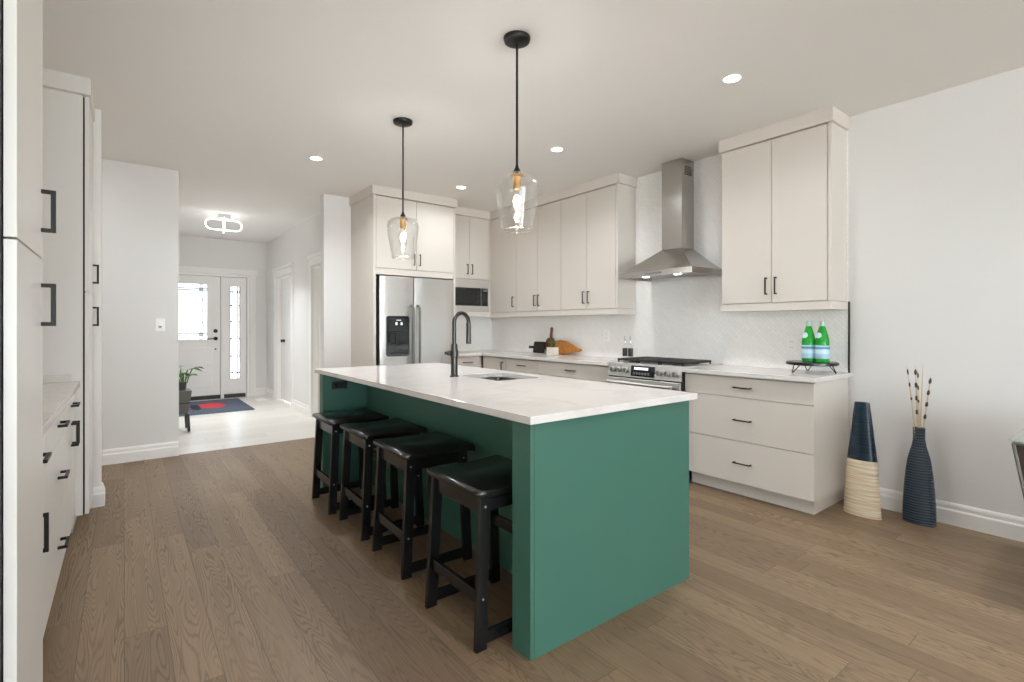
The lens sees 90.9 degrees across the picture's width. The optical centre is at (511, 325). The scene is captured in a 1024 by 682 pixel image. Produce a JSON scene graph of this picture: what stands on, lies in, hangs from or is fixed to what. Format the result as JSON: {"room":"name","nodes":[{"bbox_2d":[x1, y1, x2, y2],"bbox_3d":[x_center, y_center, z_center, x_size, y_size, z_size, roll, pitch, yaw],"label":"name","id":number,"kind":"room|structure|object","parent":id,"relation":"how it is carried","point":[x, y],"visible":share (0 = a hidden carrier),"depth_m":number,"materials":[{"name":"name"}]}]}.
{"room":"kitchen","nodes":[
{"label":"kitchen","id":0,"kind":"room"},
{"bbox_2d":[92,108,101,486],"bbox_3d":[-3.172,-0.127,3.312,0.735,2.743,0.120,0,0,-38],"label":"wall","id":1,"kind":"structure","parent":0,"point":[97,125],"depth_m":3.48,"materials":[{"name":"white paint"}]},
{"bbox_2d":[90,482,104,507],"bbox_3d":[-3.016,1.177,3.420,0.395,0.136,0.140,0,0,-38],"label":"baseboard","id":2,"kind":"structure","parent":1,"relation":"attached to","point":[98,497],"depth_m":3.47,"materials":[{"name":"white paint"}]},
{"bbox_2d":[102,159,178,449],"bbox_3d":[-5.266,-0.127,5.871,2.020,2.743,4.110,0,0,-38],"label":"wall","id":3,"kind":"structure","parent":0,"point":[140,203],"depth_m":4.67,"materials":[{"name":"white paint"}]},
{"bbox_2d":[102,441,178,465],"bbox_3d":[-4.006,1.177,4.235,2.020,0.136,0.020,0,0,-38],"label":"baseboard","id":4,"kind":"structure","parent":3,"relation":"attached to","point":[168,449],"depth_m":4.66,"materials":[{"name":"white paint"}]},
{"bbox_2d":[155,319,164,330],"bbox_3d":[-3.325,-0.010,4.764,0.075,0.118,0.012,0,0,-38],"label":"light switch","id":5,"kind":"object","parent":3,"relation":"attached to","point":[159,323],"visible":1,"depth_m":4.76,"materials":[{"name":"white plastic"}]},
{"bbox_2d":[179,235,265,387],"bbox_3d":[-5.127,-0.127,8.673,1.860,2.743,0.160,0,0,-38],"label":"wall","id":6,"kind":"structure","parent":0,"point":[204,252],"depth_m":8.86,"materials":[{"name":"white paint"}]},
{"bbox_2d":[179,266,256,400],"bbox_3d":[-5.242,0.130,8.544,1.640,2.230,0.185,0,0,-38],"label":"door","id":7,"kind":"structure","parent":6,"relation":"in","point":[208,353],"depth_m":8.61,"materials":[{"name":"white paint"}]},
{"bbox_2d":[224,277,245,397],"bbox_3d":[-4.855,0.200,8.837,0.350,2.090,0.112,0,0,-38],"label":"window","id":8,"kind":"structure","parent":7,"relation":"attached to","point":[233,387],"depth_m":8.80,"materials":[{"name":"white glass"}]},
{"bbox_2d":[256,387,265,395],"bbox_3d":[-4.502,1.177,9.041,0.180,0.136,0.020,0,0,-38],"label":"baseboard","id":9,"kind":"structure","parent":6,"relation":"attached to","point":[259,391],"depth_m":9.03,"materials":[{"name":"white paint"}]},
{"bbox_2d":[266,212,320,416],"bbox_3d":[-3.172,-0.127,7.560,0.120,2.743,3.990,0,0,-38],"label":"wall","id":10,"kind":"structure","parent":0,"point":[303,240],"depth_m":7.43,"materials":[{"name":"white paint"}]},
{"bbox_2d":[265,388,273,398],"bbox_3d":[-4.246,1.177,8.841,0.020,0.136,0.610,0,0,-38],"label":"baseboard","id":11,"kind":"structure","parent":10,"relation":"attached to","point":[268,392],"depth_m":8.82,"materials":[{"name":"white paint"}]},
{"bbox_2d":[272,263,293,407],"bbox_3d":[-3.660,0.145,8.149,0.155,2.200,1.250,0,0,-38],"label":"door","id":12,"kind":"structure","parent":10,"relation":"in","point":[283,285],"depth_m":8.35,"materials":[{"name":"white paint"}]},
{"bbox_2d":[292,399,308,415],"bbox_3d":[-3.059,1.177,7.300,0.020,0.136,0.880,0,0,-38],"label":"baseboard","id":13,"kind":"structure","parent":10,"relation":"attached to","point":[303,408],"depth_m":7.27,"materials":[{"name":"white paint"}]},
{"bbox_2d":[307,252,320,416],"bbox_3d":[-2.568,0.145,6.731,0.155,2.200,0.670,0,0,-38],"label":"door","id":14,"kind":"structure","parent":10,"relation":"in","point":[315,259],"depth_m":6.89,"materials":[{"name":"white paint"}]},
{"bbox_2d":[321,194,490,367],"bbox_3d":[-1.240,-0.127,6.454,2.330,2.743,0.120,0,0,-38],"label":"wall","id":15,"kind":"structure","parent":0,"point":[333,207],"depth_m":5.78,"materials":[{"name":"white paint"}]},
{"bbox_2d":[455,207,489,316],"bbox_3d":[-0.662,-0.809,6.567,0.705,1.378,0.382,0,0,-38],"label":"upper cabinet","id":16,"kind":"object","parent":15,"relation":"attached to","point":[472,227],"visible":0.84,"depth_m":6.49,"materials":[{"name":"beige paint"}]},
{"bbox_2d":[455,279,487,311],"bbox_3d":[-0.646,-0.392,6.568,0.610,0.411,0.344,0,0,-38],"label":"microwave","id":17,"kind":"object","parent":16,"relation":"in","point":[470,295],"visible":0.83,"depth_m":6.46,"materials":[{"name":"silver metal"}]},
{"bbox_2d":[455,311,489,316],"bbox_3d":[-0.671,-0.152,6.579,0.705,0.065,0.352,0,0,-38],"label":"shelf","id":18,"kind":"object","parent":16,"relation":"attached to","point":[471,314],"depth_m":6.53,"materials":[{"name":"beige paint"}]},
{"bbox_2d":[43,0,1023,242],"bbox_3d":[-1.139,-1.548,1.250,8.820,0.100,16.870,0,0,-38],"label":"ceiling","id":19,"kind":"structure","parent":0,"point":[235,97],"depth_m":3.04,"materials":[{"name":"paint"}]},
{"bbox_2d":[205,214,241,233],"bbox_3d":[-3.887,-1.383,6.801,0.308,0.228,0.338,0,0,10],"label":"ceiling light","id":20,"kind":"object","parent":19,"relation":"attached to","point":[224,217],"visible":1,"depth_m":6.77,"materials":[{"name":"silver metal"}]},
{"bbox_2d":[309,156,322,160],"bbox_3d":[-1.748,-1.494,4.494,0.116,0.005,0.116,0,0,-38],"label":"recessed light","id":21,"kind":"object","parent":19,"relation":"in","point":[316,158],"visible":1,"depth_m":4.49,"materials":[{"name":"white"}]},
{"bbox_2d":[387,117,418,259],"bbox_3d":[-0.797,-0.996,3.683,0.231,1.002,0.231,0,0,-38],"label":"pendant light","id":22,"kind":"object","parent":19,"relation":"hanging from","point":[403,122],"visible":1,"depth_m":3.68,"materials":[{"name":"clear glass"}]},
{"bbox_2d":[398,217,407,229],"bbox_3d":[-0.797,-0.746,3.683,0.072,0.080,0.072,0,0,-38],"label":"socket","id":23,"kind":"object","parent":22,"relation":"attached to","point":[402,219],"depth_m":3.66,"materials":[{"name":"gold metal"}]},
{"bbox_2d":[499,30,538,232],"bbox_3d":[0.026,-0.996,2.621,0.231,1.002,0.231,0,0,-38],"label":"pendant light","id":24,"kind":"object","parent":19,"relation":"hanging from","point":[515,39],"visible":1,"depth_m":2.61,"materials":[{"name":"black metal"}]},
{"bbox_2d":[510,173,523,190],"bbox_3d":[0.026,-0.746,2.621,0.072,0.080,0.072,0,0,-38],"label":"socket","id":25,"kind":"object","parent":24,"relation":"attached to","point":[516,177],"depth_m":2.60,"materials":[{"name":"gold metal"}]},
{"bbox_2d":[550,147,563,151],"bbox_3d":[0.381,-1.494,4.265,0.116,0.005,0.116,0,0,-38],"label":"recessed light","id":26,"kind":"object","parent":19,"relation":"in","point":[553,149],"visible":1,"depth_m":4.26,"materials":[{"name":"white"}]},
{"bbox_2d":[722,73,742,83],"bbox_3d":[1.329,-1.494,3.044,0.116,0.005,0.116,0,0,-38],"label":"recessed light","id":27,"kind":"object","parent":19,"relation":"in","point":[731,78],"visible":1,"depth_m":3.04,"materials":[{"name":"white plastic"}]},
{"bbox_2d":[43,395,1023,681],"bbox_3d":[-1.151,1.295,1.240,8.790,0.100,16.870,0,0,-38],"label":"floor","id":28,"kind":"structure","parent":0,"point":[222,565],"depth_m":2.31,"materials":[{"name":"brown wood"}]},
{"bbox_2d":[0,0,55,681],"bbox_3d":[-1.556,-0.127,1.181,0.692,2.743,0.510,0,0,-38],"label":"pantry cabinet","id":29,"kind":"object","parent":28,"relation":"on","point":[22,191],"visible":1,"depth_m":1.24,"materials":[{"name":"paint"}]},
{"bbox_2d":[43,433,51,636],"bbox_3d":[-1.860,0.806,1.548,0.659,0.878,0.437,0,0,-38],"label":"base cabinet","id":30,"kind":"object","parent":28,"relation":"on","point":[46,455],"visible":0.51,"depth_m":1.84,"materials":[{"name":"paint"}]},
{"bbox_2d":[43,381,79,435],"bbox_3d":[-2.298,0.348,2.108,0.648,0.030,1.858,0,0,-38],"label":"countertop","id":31,"kind":"structure","parent":30,"relation":"on","point":[57,395],"depth_m":2.35,"materials":[{"name":"white stone"}]},
{"bbox_2d":[43,374,70,382],"bbox_3d":[-2.874,0.311,2.824,0.608,0.042,0.021,0,0,-38],"label":"strip","id":32,"kind":"object","parent":31,"relation":"on","point":[49,378],"visible":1,"depth_m":2.96,"materials":[{"name":"white stone"}]},
{"bbox_2d":[45,404,69,624],"bbox_3d":[-2.274,0.806,2.086,0.659,0.878,0.916,0,0,-38],"label":"drawer unit","id":33,"kind":"object","parent":28,"relation":"on","point":[57,473],"visible":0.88,"depth_m":2.20,"materials":[{"name":"paint"}]},
{"bbox_2d":[41,68,98,533],"bbox_3d":[-2.971,-0.127,3.045,0.724,2.743,0.500,0,0,-38],"label":"pantry cabinet","id":34,"kind":"object","parent":28,"relation":"on","point":[68,100],"visible":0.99,"depth_m":3.02,"materials":[{"name":"paint"}]},
{"bbox_2d":[67,393,79,535],"bbox_3d":[-2.707,0.806,2.649,0.659,0.878,0.500,0,0,-38],"label":"base cabinet","id":35,"kind":"object","parent":28,"relation":"on","point":[71,443],"visible":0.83,"depth_m":2.81,"materials":[{"name":"paint"}]},
{"bbox_2d":[179,388,191,431],"bbox_3d":[-3.950,1.002,6.014,0.189,0.485,0.369,0,0,-38],"label":"plant stand","id":36,"kind":"object","parent":28,"relation":"on","point":[184,395],"visible":0.57,"depth_m":5.91,"materials":[{"name":"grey wood"}]},
{"bbox_2d":[179,365,203,389],"bbox_3d":[-3.959,0.619,6.077,0.440,0.280,0.344,0,0,-38],"label":"potted plant","id":37,"kind":"object","parent":36,"relation":"on","point":[182,385],"visible":0.62,"depth_m":6.03,"materials":[{"name":"green plant"}]},
{"bbox_2d":[179,398,254,416],"bbox_3d":[-4.705,1.238,7.724,1.120,0.012,1.440,0,0,-38],"label":"doormat","id":38,"kind":"object","parent":28,"relation":"on","point":[232,404],"visible":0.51,"depth_m":7.71,"materials":[{"name":"grey fabric"}]},
{"bbox_2d":[254,398,266,400],"bbox_3d":[-4.255,1.241,8.524,0.160,0.006,0.300,0,0,-38],"label":"floor vent","id":39,"kind":"object","parent":28,"relation":"in","point":[256,399],"visible":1,"depth_m":8.49,"materials":[{"name":"white plastic"}]},
{"bbox_2d":[312,408,388,514],"bbox_3d":[-1.153,0.938,3.605,0.429,0.614,0.422,0,0,-37],"label":"counter stool","id":40,"kind":"object","parent":28,"relation":"on","point":[330,422],"visible":0.7,"depth_m":3.54,"materials":[{"name":"black paint"}]},
{"bbox_2d":[339,418,427,540],"bbox_3d":[-0.817,0.938,3.201,0.429,0.614,0.422,0,0,-37],"label":"counter stool","id":41,"kind":"object","parent":28,"relation":"on","point":[363,434],"visible":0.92,"depth_m":3.13,"materials":[{"name":"black paint"}]},
{"bbox_2d":[349,184,456,366],"bbox_3d":[-1.268,-0.127,5.911,1.045,2.743,0.702,0,0,-38],"label":"tall cabinet","id":42,"kind":"object","parent":28,"relation":"on","point":[375,209],"visible":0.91,"depth_m":5.62,"materials":[{"name":"beige paint"}]},
{"bbox_2d":[376,276,452,365],"bbox_3d":[-1.227,0.352,5.889,0.913,1.785,0.731,0,0,-38],"label":"refrigerator","id":43,"kind":"object","parent":28,"relation":"on","point":[414,316],"visible":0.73,"depth_m":5.59,"materials":[{"name":"silver metal"}]},
{"bbox_2d":[372,431,474,579],"bbox_3d":[-0.483,0.938,2.755,0.429,0.614,0.422,0,0,-36],"label":"counter stool","id":44,"kind":"object","parent":28,"relation":"on","point":[412,453],"visible":0.84,"depth_m":2.66,"materials":[{"name":"black paint"}]},
{"bbox_2d":[425,454,511,653],"bbox_3d":[-0.092,0.938,2.204,0.429,0.614,0.422,0,0,-38],"label":"counter stool","id":45,"kind":"object","parent":28,"relation":"on","point":[483,485],"visible":0.67,"depth_m":2.11,"materials":[{"name":"black paint"}]},
{"bbox_2d":[458,356,480,367],"bbox_3d":[-0.703,0.806,6.354,0.410,0.878,0.634,0,0,-38],"label":"drawer unit","id":46,"kind":"object","parent":28,"relation":"on","point":[472,361],"visible":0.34,"depth_m":6.15,"materials":[{"name":"beige paint"}]},
{"bbox_2d":[483,356,506,370],"bbox_3d":[-0.009,0.806,6.242,0.612,0.878,0.498,0,0,-38],"label":"base unit","id":47,"kind":"object","parent":28,"relation":"on","point":[489,362],"visible":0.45,"depth_m":6.06,"materials":[{"name":"beige paint"}]},
{"bbox_2d":[318,373,688,660],"bbox_3d":[-0.303,0.803,3.213,1.051,0.884,2.580,0,0,-38],"label":"kitchen island","id":48,"kind":"object","parent":28,"relation":"on","point":[598,512],"visible":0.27,"depth_m":2.17,"materials":[{"name":"teal paint"}]},
{"bbox_2d":[332,381,346,389],"bbox_3d":[-1.333,0.458,3.898,0.120,0.060,0.006,0,0,-38],"label":"power outlet","id":49,"kind":"object","parent":48,"relation":"attached to","point":[336,385],"depth_m":3.89,"materials":[{"name":"black plastic"}]},
{"bbox_2d":[335,383,344,387],"bbox_3d":[-1.331,0.458,3.896,0.076,0.034,0.002,0,0,-38],"label":"socket","id":50,"kind":"object","parent":48,"relation":"attached to","point":[337,385],"depth_m":3.90,"materials":[{"name":"black plastic"}]},
{"bbox_2d":[315,363,696,424],"bbox_3d":[-0.307,0.346,3.198,1.071,0.030,2.618,0,0,-38],"label":"island countertop","id":51,"kind":"structure","parent":48,"relation":"on","point":[530,399],"depth_m":2.55,"materials":[{"name":"white stone"}]},
{"bbox_2d":[445,311,470,376],"bbox_3d":[-0.347,0.116,3.334,0.203,0.430,0.075,0,0,-38],"label":"faucet","id":52,"kind":"object","parent":51,"relation":"on","point":[454,352],"visible":1,"depth_m":3.29,"materials":[{"name":"black metal"}]},
{"bbox_2d":[482,377,514,380],"bbox_3d":[-0.084,0.457,3.321,0.390,0.190,0.495,0,0,-38],"label":"sink","id":53,"kind":"object","parent":51,"relation":"in","point":[489,378],"visible":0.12,"depth_m":3.56,"materials":[{"name":"silver metal"}]},
{"bbox_2d":[506,358,538,373],"bbox_3d":[0.319,0.806,5.818,0.612,0.878,0.570,0,0,-38],"label":"drawer unit","id":54,"kind":"object","parent":28,"relation":"on","point":[530,366],"visible":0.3,"depth_m":5.63,"materials":[{"name":"beige paint"}]},
{"bbox_2d":[538,360,608,381],"bbox_3d":[0.806,0.806,5.185,0.612,0.878,1.023,0,0,-38],"label":"drawer unit","id":55,"kind":"object","parent":28,"relation":"on","point":[599,373],"visible":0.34,"depth_m":4.99,"materials":[{"name":"beige paint"}]},
{"bbox_2d":[459,350,622,365],"bbox_3d":[0.147,0.348,5.729,0.994,0.030,2.700,0,0,-38],"label":"countertop","id":56,"kind":"structure","parent":55,"relation":"on","point":[593,360],"depth_m":5.50,"materials":[{"name":"white stone"}]},
{"bbox_2d":[529,341,545,352],"bbox_3d":[0.304,0.260,6.169,0.037,0.139,0.294,0,0,-38],"label":"cutting board","id":57,"kind":"object","parent":56,"relation":"on","point":[539,347],"visible":1,"depth_m":6.13,"materials":[{"name":"black paint"}]},
{"bbox_2d":[545,327,554,351],"bbox_3d":[0.465,0.171,6.082,0.059,0.316,0.170,0,0,-38],"label":"bottle","id":58,"kind":"object","parent":56,"relation":"on","point":[550,338],"visible":0.67,"depth_m":6.08,"materials":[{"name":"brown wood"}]},
{"bbox_2d":[547,340,558,354],"bbox_3d":[0.474,0.247,5.769,0.144,0.170,0.148,0,0,-38],"label":"herb pot","id":59,"kind":"object","parent":56,"relation":"on","point":[552,350],"visible":1,"depth_m":5.74,"materials":[{"name":"ceramic"}]},
{"bbox_2d":[554,340,581,353],"bbox_3d":[0.623,0.247,5.825,0.044,0.165,0.509,0,0,-37],"label":"cutting board","id":60,"kind":"object","parent":56,"relation":"on","point":[565,347],"visible":0.72,"depth_m":5.80,"materials":[{"name":"brown wood"}]},
{"bbox_2d":[622,340,627,355],"bbox_3d":[1.136,0.216,5.065,0.050,0.233,0.050,0,0,-38],"label":"oil bottle","id":61,"kind":"object","parent":56,"relation":"on","point":[624,350],"visible":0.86,"depth_m":5.05,"materials":[{"name":"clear glass"}]},
{"bbox_2d":[628,336,632,356],"bbox_3d":[1.178,0.216,5.009,0.050,0.233,0.050,0,0,-38],"label":"oil bottle","id":62,"kind":"object","parent":56,"relation":"on","point":[630,350],"visible":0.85,"depth_m":4.99,"materials":[{"name":"clear glass"}]},
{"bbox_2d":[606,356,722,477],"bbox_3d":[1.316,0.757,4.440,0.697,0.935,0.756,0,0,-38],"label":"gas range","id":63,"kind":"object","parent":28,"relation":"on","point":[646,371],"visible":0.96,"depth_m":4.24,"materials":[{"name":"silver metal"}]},
{"bbox_2d":[614,361,722,367],"bbox_3d":[1.357,0.332,4.472,0.593,0.017,0.756,0,0,-38],"label":"cooktop","id":64,"kind":"object","parent":63,"relation":"in","point":[657,364],"depth_m":4.23,"materials":[{"name":"silver metal"}]},
{"bbox_2d":[685,372,847,514],"bbox_3d":[1.877,0.806,3.795,0.612,0.878,0.947,0,0,-38],"label":"drawer unit","id":65,"kind":"object","parent":28,"relation":"on","point":[784,443],"visible":0.91,"depth_m":3.51,"materials":[{"name":"beige paint"}]},
{"bbox_2d":[682,365,852,382],"bbox_3d":[1.883,0.348,3.783,0.620,0.030,0.974,0,0,-38],"label":"countertop","id":66,"kind":"structure","parent":65,"relation":"on","point":[812,376],"depth_m":3.61,"materials":[{"name":"white stone"}]},
{"bbox_2d":[786,360,838,373],"bbox_3d":[2.145,0.294,3.606,0.330,0.078,0.330,0,0,-38],"label":"stand","id":67,"kind":"object","parent":66,"relation":"on","point":[789,362],"visible":0.91,"depth_m":3.51,"materials":[{"name":"black paint"}]},
{"bbox_2d":[801,321,814,361],"bbox_3d":[2.121,0.109,3.602,0.091,0.292,0.091,0,0,-38],"label":"water bottle","id":68,"kind":"object","parent":67,"relation":"on","point":[808,339],"visible":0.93,"depth_m":3.57,"materials":[{"name":"green glass"}]},
{"bbox_2d":[815,321,829,362],"bbox_3d":[2.171,0.109,3.526,0.091,0.292,0.091,0,0,-38],"label":"water bottle","id":69,"kind":"object","parent":67,"relation":"on","point":[822,342],"visible":1,"depth_m":3.50,"materials":[{"name":"green glass"}]},
{"bbox_2d":[843,401,881,519],"bbox_3d":[2.309,0.874,3.325,0.104,0.742,0.221,0,0,-38],"label":"floor vase","id":70,"kind":"object","parent":28,"relation":"on","point":[862,491],"visible":1,"depth_m":3.29,"materials":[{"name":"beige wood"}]},
{"bbox_2d":[902,427,936,526],"bbox_3d":[2.571,0.943,3.184,0.093,0.605,0.178,0,0,-38],"label":"floor vase","id":71,"kind":"object","parent":28,"relation":"on","point":[919,505],"visible":1,"depth_m":3.16,"materials":[{"name":"blue ceramic"}]},
{"bbox_2d":[907,368,914,432],"bbox_3d":[2.544,0.525,3.204,0.011,0.540,0.056,0,0,-38],"label":"stem","id":72,"kind":"object","parent":71,"relation":"in","point":[907,368],"visible":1,"depth_m":3.20,"materials":[{"name":"beige plant"}]},
{"bbox_2d":[914,366,917,426],"bbox_3d":[2.567,0.523,3.197,0.016,0.545,0.033,0,0,-3],"label":"stem","id":73,"kind":"object","parent":71,"relation":"in","point":[915,370],"visible":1,"depth_m":3.19,"materials":[{"name":"beige plant"}]},
{"bbox_2d":[917,373,919,427],"bbox_3d":[2.570,0.535,3.185,0.026,0.520,0.010,0,0,-25],"label":"stem","id":74,"kind":"object","parent":71,"relation":"in","point":[917,373],"visible":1,"depth_m":3.18,"materials":[{"name":"beige plant"}]},
{"bbox_2d":[920,368,922,427],"bbox_3d":[2.575,0.517,3.172,0.008,0.555,0.026,0,0,-7],"label":"stem","id":75,"kind":"object","parent":71,"relation":"in","point":[922,368],"visible":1,"depth_m":3.17,"materials":[{"name":"beige plant"}]},
{"bbox_2d":[923,377,931,427],"bbox_3d":[2.598,0.550,3.162,0.016,0.490,0.056,0,0,-44],"label":"stem","id":76,"kind":"object","parent":71,"relation":"in","point":[930,379],"visible":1,"depth_m":3.15,"materials":[{"name":"beige plant"}]},
{"bbox_2d":[1008,428,1023,498],"bbox_3d":[2.719,0.871,1.984,0.670,0.751,1.025,0,0,-38],"label":"dining table","id":77,"kind":"object","parent":28,"relation":"on","point":[1017,439],"visible":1,"depth_m":2.17,"materials":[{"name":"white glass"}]},
{"bbox_2d":[844,67,1023,517],"bbox_3d":[3.564,-0.127,2.240,0.140,2.743,12.700,0,0,-38],"label":"wall","id":78,"kind":"structure","parent":0,"point":[936,179],"depth_m":3.19,"materials":[{"name":"white paint"}]},
{"bbox_2d":[490,205,515,317],"bbox_3d":[-0.030,-0.806,6.524,0.302,1.383,0.565,0,0,-38],"label":"upper cabinet","id":79,"kind":"object","parent":78,"relation":"attached to","point":[502,244],"visible":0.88,"depth_m":6.43,"materials":[{"name":"beige paint"}]},
{"bbox_2d":[515,191,560,316],"bbox_3d":[0.389,-0.806,5.980,0.302,1.383,0.805,0,0,-38],"label":"upper cabinet","id":80,"kind":"object","parent":78,"relation":"attached to","point":[538,251],"visible":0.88,"depth_m":5.88,"materials":[{"name":"beige paint"}]},
{"bbox_2d":[560,172,636,315],"bbox_3d":[0.891,-0.806,5.329,0.302,1.383,0.835,0,0,-38],"label":"upper cabinet","id":81,"kind":"object","parent":78,"relation":"attached to","point":[598,215],"visible":1,"depth_m":5.14,"materials":[{"name":"beige paint"}]},
{"bbox_2d":[456,130,848,371],"bbox_3d":[0.675,-0.577,5.065,0.990,1.843,4.418,0,0,-38],"label":"wall tile","id":82,"kind":"structure","parent":78,"relation":"attached to","point":[679,317],"depth_m":4.66,"materials":[{"name":"white tile"}]},
{"bbox_2d":[786,337,796,351],"bbox_3d":[2.169,0.145,3.910,0.010,0.118,0.075,0,0,-38],"label":"wall outlet","id":83,"kind":"object","parent":82,"relation":"attached to","point":[791,342],"visible":1,"depth_m":3.91,"materials":[{"name":"white plastic"}]},
{"bbox_2d":[619,157,721,281],"bbox_3d":[1.407,-0.966,4.511,0.482,1.061,0.760,0,0,-38],"label":"range hood","id":84,"kind":"object","parent":78,"relation":"attached to","point":[677,257],"visible":1,"depth_m":4.52,"materials":[{"name":"silver metal"}]},
{"bbox_2d":[719,106,848,311],"bbox_3d":[2.037,-0.806,3.840,0.302,1.383,0.832,0,0,-38],"label":"upper cabinet","id":85,"kind":"object","parent":78,"relation":"attached to","point":[784,183],"visible":1,"depth_m":3.69,"materials":[{"name":"beige paint"}]},
{"bbox_2d":[848,302,849,372],"bbox_3d":[2.413,0.085,3.608,0.013,0.520,0.009,0,0,-38],"label":"trim","id":86,"kind":"structure","parent":78,"relation":"attached to","point":[848,302],"depth_m":3.60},
{"bbox_2d":[879,487,1023,541],"bbox_3d":[4.846,1.177,0.444,0.020,0.136,7.990,0,0,-38],"label":"baseboard","id":87,"kind":"structure","parent":78,"relation":"attached to","point":[1007,526],"depth_m":3.08,"materials":[{"name":"white paint"}]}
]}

